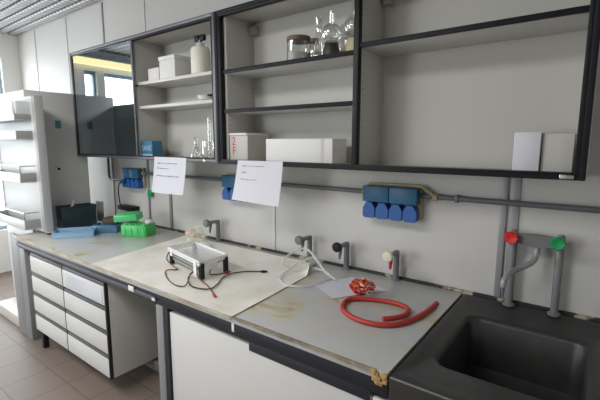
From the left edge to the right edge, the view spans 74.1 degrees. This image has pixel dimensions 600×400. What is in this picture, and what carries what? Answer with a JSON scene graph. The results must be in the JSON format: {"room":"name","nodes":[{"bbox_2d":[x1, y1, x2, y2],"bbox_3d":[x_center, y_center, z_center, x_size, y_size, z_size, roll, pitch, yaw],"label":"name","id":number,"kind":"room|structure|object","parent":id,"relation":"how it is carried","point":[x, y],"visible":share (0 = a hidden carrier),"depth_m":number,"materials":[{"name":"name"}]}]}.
{"room":"laboratory","nodes":[
{"label":"laboratory","id":0,"kind":"room"},
{"bbox_2d":[0,33,21,272],"bbox_3d":[-5.340,-0.338,3.080,0.200,3.100,5.600,6,10,36],"label":"wall","id":1,"kind":"structure","parent":0,"point":[9,52],"depth_m":5.03,"materials":[{"name":"white paint"}]},
{"bbox_2d":[0,70,7,229],"bbox_3d":[-3.982,-0.665,4.845,0.070,2.150,0.700,6,10,36],"label":"window","id":2,"kind":"structure","parent":1,"relation":"in","point":[4,226],"depth_m":5.00,"materials":[{"name":"blue paint"}]},
{"bbox_2d":[0,0,98,35],"bbox_3d":[-2.213,-1.489,0.556,8.200,0.132,6.000,6,10,36],"label":"ceiling","id":3,"kind":"structure","parent":0,"point":[17,17],"depth_m":4.10,"materials":[{"name":"grey metal"}]},
{"bbox_2d":[0,271,160,399],"bbox_3d":[-2.218,1.583,0.999,8.200,0.100,6.000,6,10,36],"label":"floor","id":4,"kind":"structure","parent":0,"point":[29,370],"depth_m":2.87,"materials":[{"name":"brown tile"}]},
{"bbox_2d":[0,89,90,326],"bbox_3d":[-2.384,0.069,3.756,1.046,2.112,0.682,6,10,36],"label":"refrigerator","id":5,"kind":"object","parent":4,"relation":"on","point":[41,169],"visible":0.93,"depth_m":3.56,"materials":[{"name":"white paint"}]},
{"bbox_2d":[0,210,7,215],"bbox_3d":[-2.814,0.133,3.739,0.008,0.072,0.110,6,10,36],"label":"shelf","id":6,"kind":"object","parent":5,"relation":"attached to","point":[5,212],"depth_m":3.76,"materials":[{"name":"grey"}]},
{"bbox_2d":[0,114,30,122],"bbox_3d":[-2.512,-0.691,3.389,0.765,0.050,0.118,6,10,36],"label":"shelf","id":7,"kind":"object","parent":5,"relation":"attached to","point":[4,118],"depth_m":3.19,"materials":[{"name":"grey plastic"}]},
{"bbox_2d":[0,131,32,139],"bbox_3d":[-2.512,-0.552,3.409,0.765,0.070,0.118,6,10,36],"label":"shelf","id":8,"kind":"object","parent":5,"relation":"attached to","point":[4,135],"depth_m":3.20,"materials":[{"name":"grey plastic"}]},
{"bbox_2d":[0,171,36,182],"bbox_3d":[-2.513,-0.212,3.457,0.765,0.077,0.118,6,10,36],"label":"shelf","id":9,"kind":"object","parent":5,"relation":"attached to","point":[12,176],"depth_m":3.27,"materials":[{"name":"grey plastic"}]},
{"bbox_2d":[0,213,40,229],"bbox_3d":[-2.513,0.170,3.513,0.765,0.080,0.118,6,10,36],"label":"shelf","id":10,"kind":"object","parent":5,"relation":"attached to","point":[31,221],"depth_m":3.38,"materials":[{"name":"grey plastic"}]},
{"bbox_2d":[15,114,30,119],"bbox_3d":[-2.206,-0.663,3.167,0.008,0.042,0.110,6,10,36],"label":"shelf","id":11,"kind":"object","parent":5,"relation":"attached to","point":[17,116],"depth_m":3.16,"materials":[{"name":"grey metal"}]},
{"bbox_2d":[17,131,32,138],"bbox_3d":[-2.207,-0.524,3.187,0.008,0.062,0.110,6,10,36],"label":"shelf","id":12,"kind":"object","parent":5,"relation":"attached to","point":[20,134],"depth_m":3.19,"materials":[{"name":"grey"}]},
{"bbox_2d":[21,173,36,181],"bbox_3d":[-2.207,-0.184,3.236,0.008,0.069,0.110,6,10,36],"label":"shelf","id":13,"kind":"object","parent":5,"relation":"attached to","point":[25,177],"depth_m":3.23,"materials":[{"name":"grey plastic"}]},
{"bbox_2d":[25,219,40,228],"bbox_3d":[-2.208,0.199,3.291,0.008,0.072,0.110,6,10,36],"label":"shelf","id":14,"kind":"object","parent":5,"relation":"attached to","point":[36,223],"depth_m":3.29,"materials":[{"name":"grey"}]},
{"bbox_2d":[10,233,388,399],"bbox_3d":[-0.848,0.829,2.763,3.485,0.895,0.870,6,10,36],"label":"laboratory bench","id":15,"kind":"object","parent":4,"relation":"on","point":[21,251],"visible":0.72,"depth_m":2.13,"materials":[{"name":"grey metal"}]},
{"bbox_2d":[30,252,157,379],"bbox_3d":[-1.579,0.763,2.997,1.175,0.652,0.360,6,10,36],"label":"drawer cabinet","id":16,"kind":"object","parent":15,"relation":"attached to","point":[113,329],"visible":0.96,"depth_m":2.70,"materials":[{"name":"white laminate"}]},
{"bbox_2d":[14,221,461,386],"bbox_3d":[-0.765,0.412,2.669,3.317,0.055,0.922,6,10,36],"label":"countertop","id":17,"kind":"structure","parent":15,"relation":"on","point":[300,315],"depth_m":1.85,"materials":[{"name":"grey laminate"}]},
{"bbox_2d":[51,226,95,238],"bbox_3d":[-1.857,0.269,3.288,0.302,0.051,0.202,-3,9,-20],"label":"plastic tray","id":18,"kind":"object","parent":17,"relation":"on","point":[73,232],"visible":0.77,"depth_m":3.23,"materials":[{"name":"blue plastic"}]},
{"bbox_2d":[56,202,96,227],"bbox_3d":[-2.015,0.146,3.593,0.156,0.207,0.285,8,11,42],"label":"storage box","id":19,"kind":"object","parent":17,"relation":"on","point":[82,214],"visible":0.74,"depth_m":3.54,"materials":[{"name":"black plastic"}]},
{"bbox_2d":[96,201,103,221],"bbox_3d":[-1.940,0.110,3.862,0.100,0.199,0.008,4,9,26],"label":"card","id":20,"kind":"object","parent":17,"relation":"on","point":[99,204],"visible":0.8,"depth_m":3.86,"materials":[{"name":"grey"}]},
{"bbox_2d":[91,222,122,232],"bbox_3d":[-1.663,0.238,3.445,0.212,0.068,0.162,0,8,-3],"label":"plastic tray","id":21,"kind":"object","parent":17,"relation":"on","point":[100,227],"visible":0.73,"depth_m":3.37,"materials":[{"name":"blue plastic"}]},
{"bbox_2d":[102,216,118,223],"bbox_3d":[-1.633,0.175,3.443,0.120,0.056,0.100,0,8,-3],"label":"sponge","id":22,"kind":"object","parent":21,"relation":"on","point":[109,219],"visible":0.66,"depth_m":3.39,"materials":[{"name":"brown"}]},
{"bbox_2d":[121,219,155,236],"bbox_3d":[-1.338,0.227,3.309,0.237,0.128,0.164,1,8,9],"label":"box","id":23,"kind":"object","parent":17,"relation":"on","point":[133,228],"depth_m":3.25,"materials":[{"name":"green plastic"}]},
{"bbox_2d":[113,211,142,222],"bbox_3d":[-1.447,0.139,3.353,0.203,0.086,0.132,1,8,4],"label":"lid","id":24,"kind":"object","parent":23,"relation":"on","point":[132,215],"visible":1,"depth_m":3.30,"materials":[{"name":"green plastic"}]},
{"bbox_2d":[117,204,139,210],"bbox_3d":[-1.657,0.075,3.833,0.260,0.044,0.089,6,10,36],"label":"power adapter","id":25,"kind":"object","parent":24,"relation":"on","point":[126,207],"visible":0.96,"depth_m":3.78,"materials":[{"name":"black plastic"}]},
{"bbox_2d":[93,235,317,315],"bbox_3d":[-0.622,0.374,2.517,1.450,0.064,0.874,6,10,36],"label":"paper","id":26,"kind":"object","parent":17,"relation":"on","point":[235,293],"visible":0.88,"depth_m":2.33,"materials":[{"name":"white paper"}]},
{"bbox_2d":[165,252,215,297],"bbox_3d":[-0.657,0.405,2.218,0.153,0.080,0.719,-6,10,-35],"label":"cable","id":27,"kind":"object","parent":26,"relation":"on","point":[213,294],"visible":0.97,"depth_m":2.17,"materials":[{"name":"red plastic"}]},
{"bbox_2d":[185,229,195,236],"bbox_3d":[-0.796,0.262,2.990,0.181,0.140,0.128,6,10,36],"label":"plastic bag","id":28,"kind":"object","parent":26,"relation":"on","point":[190,233],"visible":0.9,"depth_m":2.98,"materials":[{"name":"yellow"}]},
{"bbox_2d":[167,241,228,279],"bbox_3d":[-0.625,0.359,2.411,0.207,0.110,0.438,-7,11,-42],"label":"tray","id":29,"kind":"object","parent":26,"relation":"on","point":[174,255],"visible":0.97,"depth_m":2.35,"materials":[{"name":"white plastic"}]},
{"bbox_2d":[209,260,230,274],"bbox_3d":[-0.469,0.391,2.311,0.130,0.084,0.050,-5,9,-30],"label":"cable","id":30,"kind":"object","parent":29,"relation":"hanging from","point":[225,272],"visible":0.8,"depth_m":2.31,"materials":[{"name":"red plastic"}]},
{"bbox_2d":[200,241,210,246],"bbox_3d":[-0.689,0.327,2.900,0.060,0.035,0.110,-4,9,-28],"label":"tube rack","id":31,"kind":"object","parent":26,"relation":"on","point":[207,243],"visible":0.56,"depth_m":2.87,"materials":[{"name":"white plastic"}]},
{"bbox_2d":[187,268,267,289],"bbox_3d":[-0.397,0.418,2.198,0.453,0.061,0.264,-1,8,-9],"label":"cable","id":32,"kind":"object","parent":26,"relation":"on","point":[261,271],"visible":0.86,"depth_m":2.24,"materials":[{"name":"black plastic"}]},
{"bbox_2d":[203,219,221,241],"bbox_3d":[-0.667,0.234,3.044,0.058,0.192,0.153,6,10,36],"label":"tap","id":33,"kind":"object","parent":17,"relation":"on","point":[206,223],"visible":1,"depth_m":3.06,"materials":[{"name":"grey paint"}]},
{"bbox_2d":[295,235,311,261],"bbox_3d":[0.030,0.310,2.529,0.058,0.192,0.153,6,10,36],"label":"tap","id":34,"kind":"object","parent":17,"relation":"on","point":[299,240],"visible":0.86,"depth_m":2.54,"materials":[{"name":"grey paint"}]},
{"bbox_2d":[332,241,349,270],"bbox_3d":[0.250,0.334,2.366,0.058,0.192,0.153,6,10,36],"label":"tap","id":35,"kind":"object","parent":17,"relation":"on","point":[337,247],"visible":1,"depth_m":2.38,"materials":[{"name":"grey paint"}]},
{"bbox_2d":[312,277,386,298],"bbox_3d":[0.259,0.464,2.114,0.309,0.003,0.251,-4,9,-25],"label":"paper sheet","id":36,"kind":"object","parent":17,"relation":"on","point":[339,288],"visible":0.7,"depth_m":2.10,"materials":[{"name":"white paper"}]},
{"bbox_2d":[349,278,375,294],"bbox_3d":[0.316,0.436,2.001,0.138,0.084,0.091,6,10,36],"label":"wire bundle","id":37,"kind":"object","parent":36,"relation":"on","point":[358,286],"visible":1,"depth_m":1.98,"materials":[{"name":"red plastic"}]},
{"bbox_2d":[340,296,438,327],"bbox_3d":[0.407,0.497,1.780,0.457,0.034,0.292,1,8,10],"label":"hose","id":38,"kind":"object","parent":17,"relation":"on","point":[385,324],"visible":1,"depth_m":1.73,"materials":[{"name":"red rubber"}]},
{"bbox_2d":[382,250,399,281],"bbox_3d":[0.505,0.361,2.177,0.058,0.192,0.153,6,10,36],"label":"tap","id":39,"kind":"object","parent":17,"relation":"on","point":[393,257],"visible":1,"depth_m":2.20,"materials":[{"name":"grey paint"}]},
{"bbox_2d":[388,294,599,399],"bbox_3d":[0.882,0.698,1.458,0.790,0.271,0.914,6,10,36],"label":"sink","id":40,"kind":"object","parent":17,"relation":"in","point":[482,348],"visible":1,"depth_m":1.64,"materials":[{"name":"grey"}]},
{"bbox_2d":[500,229,566,316],"bbox_3d":[1.006,0.335,1.739,0.243,0.368,0.238,6,10,36],"label":"mixer tap","id":41,"kind":"object","parent":40,"relation":"on","point":[537,241],"visible":1,"depth_m":1.76,"materials":[{"name":"grey paint"}]},
{"bbox_2d":[170,311,388,399],"bbox_3d":[0.024,0.969,2.110,1.160,0.806,0.816,6,10,36],"label":"base cabinet","id":42,"kind":"object","parent":4,"relation":"on","point":[209,362],"visible":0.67,"depth_m":1.81,"materials":[{"name":"white laminate"}]},
{"bbox_2d":[17,0,599,317],"bbox_3d":[-0.495,-0.326,3.051,8.200,3.100,0.150,6,10,36],"label":"wall","id":43,"kind":"structure","parent":0,"point":[453,244],"depth_m":2.40,"materials":[{"name":"paint"}]},
{"bbox_2d":[34,31,39,90],"bbox_3d":[-3.161,-0.541,4.934,0.012,2.980,0.007,6,10,36],"label":"trim","id":44,"kind":"structure","parent":43,"relation":"attached to","point":[34,31],"depth_m":4.77,"materials":[{"name":"grey metal"}]},
{"bbox_2d":[65,17,71,93],"bbox_3d":[-2.504,-0.470,4.449,0.012,2.980,0.007,6,10,36],"label":"trim","id":45,"kind":"structure","parent":43,"relation":"attached to","point":[65,17],"depth_m":4.29,"materials":[{"name":"grey"}]},
{"bbox_2d":[101,2,115,214],"bbox_3d":[-1.891,-0.404,3.996,0.026,2.980,0.007,6,10,36],"label":"trim","id":46,"kind":"structure","parent":43,"relation":"attached to","point":[101,2],"depth_m":4.00,"materials":[{"name":"silver metal"}]},
{"bbox_2d":[107,158,122,181],"bbox_3d":[-1.799,-0.306,3.916,0.355,0.248,0.023,6,10,36],"label":"conduit pipe","id":47,"kind":"object","parent":43,"relation":"attached to","point":[108,162],"visible":0.84,"depth_m":4.00,"materials":[{"name":"grey plastic"}]},
{"bbox_2d":[120,167,146,188],"bbox_3d":[-1.571,-0.208,3.703,0.321,0.187,0.130,6,10,36],"label":"block","id":48,"kind":"object","parent":43,"relation":"attached to","point":[134,176],"visible":1,"depth_m":3.66,"materials":[{"name":"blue plastic"}]},
{"bbox_2d":[143,0,145,30],"bbox_3d":[-1.333,-1.482,3.421,0.012,0.680,0.007,6,10,36],"label":"trim","id":49,"kind":"structure","parent":43,"relation":"attached to","point":[143,0],"depth_m":3.40,"materials":[{"name":"grey"}]},
{"bbox_2d":[69,12,226,162],"bbox_3d":[-1.239,-0.811,3.246,1.963,0.942,0.317,6,10,36],"label":"upper cabinet","id":50,"kind":"object","parent":43,"relation":"attached to","point":[110,78],"visible":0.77,"depth_m":3.23,"materials":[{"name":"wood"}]},
{"bbox_2d":[82,128,91,153],"bbox_3d":[-2.019,-0.560,3.780,0.065,0.249,0.065,6,10,36],"label":"cardboard box","id":51,"kind":"object","parent":50,"relation":"in","point":[86,132],"visible":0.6,"depth_m":3.75,"materials":[{"name":"white"}]},
{"bbox_2d":[90,117,138,154],"bbox_3d":[-1.585,-0.564,3.568,0.860,0.319,0.160,6,10,36],"label":"case","id":52,"kind":"object","parent":50,"relation":"in","point":[101,130],"visible":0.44,"depth_m":3.53,"materials":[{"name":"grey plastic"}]},
{"bbox_2d":[111,115,117,154],"bbox_3d":[-1.607,-0.562,3.449,0.035,0.349,0.027,6,10,36],"label":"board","id":53,"kind":"object","parent":50,"relation":"in","point":[113,117],"visible":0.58,"depth_m":3.44,"materials":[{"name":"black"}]},
{"bbox_2d":[141,141,162,155],"bbox_3d":[-1.192,-0.412,3.197,0.155,0.124,0.094,6,10,36],"label":"printed box","id":54,"kind":"object","parent":50,"relation":"in","point":[148,148],"visible":0.95,"depth_m":3.15,"materials":[{"name":"blue cardboard"}]},
{"bbox_2d":[148,67,159,80],"bbox_3d":[-1.080,-0.967,3.086,0.140,0.093,0.130,6,10,36],"label":"cardboard box","id":55,"kind":"object","parent":50,"relation":"on","point":[153,73],"visible":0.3,"depth_m":3.03,"materials":[{"name":"white cardboard"}]},
{"bbox_2d":[151,157,185,194],"bbox_3d":[-0.976,-0.178,2.932,0.420,0.272,0.025,6,10,36],"label":"paper note","id":56,"kind":"object","parent":50,"relation":"hanging from","point":[169,172],"visible":1,"depth_m":2.92,"materials":[{"name":"white paper"}]},
{"bbox_2d":[158,54,190,78],"bbox_3d":[-0.930,-0.983,2.970,0.195,0.158,0.160,6,10,36],"label":"cardboard box","id":57,"kind":"object","parent":50,"relation":"on","point":[172,65],"visible":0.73,"depth_m":2.91,"materials":[{"name":"white cardboard"}]},
{"bbox_2d":[137,71,211,88],"bbox_3d":[-0.832,-0.888,2.953,0.937,0.023,0.249,6,10,36],"label":"shelf","id":58,"kind":"object","parent":50,"relation":"attached to","point":[202,79],"depth_m":3.00,"materials":[{"name":"white laminate"}]},
{"bbox_2d":[139,99,211,110],"bbox_3d":[-0.832,-0.707,2.979,0.937,0.023,0.249,6,10,36],"label":"shelf","id":59,"kind":"object","parent":50,"relation":"attached to","point":[201,105],"depth_m":3.00,"materials":[{"name":"white laminate"}]},
{"bbox_2d":[190,34,210,73],"bbox_3d":[-0.692,-1.009,2.769,0.134,0.268,0.134,6,10,36],"label":"bottle","id":60,"kind":"object","parent":50,"relation":"on","point":[200,54],"visible":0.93,"depth_m":2.72,"materials":[{"name":"white plastic"}]},
{"bbox_2d":[197,94,211,99],"bbox_3d":[-0.639,-0.707,2.759,0.152,0.039,0.144,6,10,36],"label":"glass dish","id":61,"kind":"object","parent":50,"relation":"on","point":[203,96],"visible":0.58,"depth_m":2.71,"materials":[{"name":"white"}]},
{"bbox_2d":[146,159,151,219],"bbox_3d":[-1.390,-0.111,3.655,0.022,0.700,0.015,6,10,36],"label":"trim","id":62,"kind":"structure","parent":43,"relation":"attached to","point":[147,161],"depth_m":3.65,"materials":[{"name":"grey metal"}]},
{"bbox_2d":[147,187,152,196],"bbox_3d":[-1.366,-0.074,3.619,0.065,0.088,0.019,6,10,36],"label":"tag","id":63,"kind":"object","parent":43,"relation":"hanging from","point":[149,193],"visible":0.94,"depth_m":3.61,"materials":[{"name":"green plastic"}]},
{"bbox_2d":[168,150,173,228],"bbox_3d":[-1.130,-0.083,3.462,0.030,0.700,0.015,6,10,36],"label":"trim","id":64,"kind":"structure","parent":43,"relation":"attached to","point":[170,195],"depth_m":3.48,"materials":[{"name":"grey metal"}]},
{"bbox_2d":[222,173,249,202],"bbox_3d":[-0.409,-0.093,2.871,0.417,0.200,0.084,6,10,36],"label":"block","id":65,"kind":"object","parent":43,"relation":"attached to","point":[228,181],"visible":0.27,"depth_m":2.91,"materials":[{"name":"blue plastic"}]},
{"bbox_2d":[273,206,275,249],"bbox_3d":[-0.181,-0.031,2.759,0.022,0.800,0.007,6,10,36],"label":"trim","id":66,"kind":"structure","parent":43,"relation":"attached to","point":[274,216],"depth_m":2.79,"materials":[{"name":"grey metal"}]},
{"bbox_2d":[136,221,599,322],"bbox_3d":[-0.101,0.383,2.746,4.285,0.044,0.020,6,10,36],"label":"trim","id":67,"kind":"structure","parent":43,"relation":"attached to","point":[566,313],"depth_m":2.16,"materials":[{"name":"black plastic"}]},
{"bbox_2d":[143,172,599,213],"bbox_3d":[0.148,-0.075,2.480,4.050,0.036,0.044,6,10,36],"label":"conduit pipe","id":68,"kind":"object","parent":43,"relation":"attached to","point":[457,198],"visible":0.56,"depth_m":1.95,"materials":[{"name":"grey plastic"}]},
{"bbox_2d":[362,182,438,222],"bbox_3d":[0.532,0.009,2.176,0.429,0.200,0.084,6,10,36],"label":"power outlet","id":69,"kind":"object","parent":43,"relation":"attached to","point":[392,201],"visible":0.99,"depth_m":2.15,"materials":[{"name":"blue plastic"}]},
{"bbox_2d":[214,0,599,180],"bbox_3d":[0.340,-0.639,2.083,1.971,0.946,0.312,6,10,36],"label":"upper cabinet","id":70,"kind":"object","parent":43,"relation":"attached to","point":[447,87],"visible":0.96,"depth_m":2.01,"materials":[{"name":"metal"}]},
{"bbox_2d":[229,133,268,160],"bbox_3d":[-0.336,-0.350,2.626,0.162,0.179,0.208,6,10,36],"label":"cardboard box","id":71,"kind":"object","parent":70,"relation":"in","point":[243,146],"visible":0.97,"depth_m":2.56,"materials":[{"name":"white cardboard"}]},
{"bbox_2d":[232,160,282,206],"bbox_3d":[-0.269,-0.107,2.410,0.409,0.262,0.025,6,10,36],"label":"paper note","id":72,"kind":"object","parent":70,"relation":"hanging from","point":[258,182],"visible":1,"depth_m":2.40,"materials":[{"name":"white paper"}]},
{"bbox_2d":[228,55,352,78],"bbox_3d":[-0.021,-0.783,2.343,0.931,0.019,0.271,6,10,36],"label":"shelf","id":73,"kind":"object","parent":70,"relation":"attached to","point":[319,64],"depth_m":2.33,"materials":[{"name":"white laminate"}]},
{"bbox_2d":[231,106,351,114],"bbox_3d":[-0.021,-0.541,2.378,0.931,0.019,0.271,6,10,36],"label":"shelf","id":74,"kind":"object","parent":70,"relation":"attached to","point":[272,110],"depth_m":2.37,"materials":[{"name":"black laminate"}]},
{"bbox_2d":[287,34,310,59],"bbox_3d":[-0.007,-0.857,2.274,0.136,0.146,0.136,6,10,36],"label":"glass jar","id":75,"kind":"object","parent":70,"relation":"on","point":[297,39],"visible":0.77,"depth_m":2.23,"materials":[{"name":"brown"}]},
{"bbox_2d":[266,138,346,163],"bbox_3d":[0.029,-0.291,2.355,0.480,0.141,0.156,6,10,36],"label":"cardboard box","id":76,"kind":"object","parent":70,"relation":"in","point":[330,150],"visible":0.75,"depth_m":2.26,"materials":[{"name":"white cardboard"}]},
{"bbox_2d":[309,38,318,56],"bbox_3d":[0.080,-0.842,2.242,0.060,0.127,0.059,6,10,36],"label":"jar","id":77,"kind":"object","parent":70,"relation":"on","point":[312,40],"visible":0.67,"depth_m":2.22,"materials":[{"name":"clear glass"}]},
{"bbox_2d":[312,17,323,55],"bbox_3d":[0.104,-0.879,2.174,0.080,0.220,0.079,6,10,36],"label":"flask","id":78,"kind":"object","parent":70,"relation":"on","point":[315,17],"visible":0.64,"depth_m":2.17,"materials":[{"name":"clear glass"}]},
{"bbox_2d":[321,11,341,54],"bbox_3d":[0.166,-0.872,2.088,0.110,0.229,0.108,6,10,36],"label":"flask","id":79,"kind":"object","parent":70,"relation":"on","point":[331,47],"visible":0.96,"depth_m":2.06,"materials":[{"name":"clear glass"}]},
{"bbox_2d":[343,0,353,50],"bbox_3d":[0.289,-0.902,2.094,0.124,0.289,0.122,6,10,36],"label":"flask","id":80,"kind":"object","parent":70,"relation":"on","point":[349,45],"visible":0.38,"depth_m":2.07,"materials":[{"name":"clear glass"}]},
{"bbox_2d":[363,12,588,56],"bbox_3d":[0.740,-0.728,1.777,0.907,0.019,0.271,6,10,36],"label":"shelf","id":81,"kind":"object","parent":70,"relation":"attached to","point":[544,25],"depth_m":1.72,"materials":[{"name":"white laminate"}]},
{"bbox_2d":[512,132,544,170],"bbox_3d":[0.958,-0.201,1.667,0.095,0.161,0.135,6,10,36],"label":"cardboard box","id":82,"kind":"object","parent":70,"relation":"in","point":[527,150],"visible":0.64,"depth_m":1.61,"materials":[{"name":"white cardboard"}]},
{"bbox_2d":[540,133,576,171],"bbox_3d":[1.054,-0.191,1.622,0.106,0.155,0.135,6,10,36],"label":"cardboard box","id":83,"kind":"object","parent":70,"relation":"in","point":[558,150],"visible":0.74,"depth_m":1.57,"materials":[{"name":"white cardboard"}]},
{"bbox_2d":[494,177,508,297],"bbox_3d":[0.971,0.143,1.911,0.028,0.700,0.013,6,10,36],"label":"pipe","id":84,"kind":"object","parent":43,"relation":"attached to","point":[505,180],"depth_m":1.91,"materials":[{"name":"silver metal"}]},
{"bbox_2d":[503,178,521,297],"bbox_3d":[1.009,0.147,1.886,0.040,0.700,0.008,6,10,36],"label":"pipe","id":85,"kind":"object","parent":43,"relation":"attached to","point":[516,182],"depth_m":1.87,"materials":[{"name":"silver metal"}]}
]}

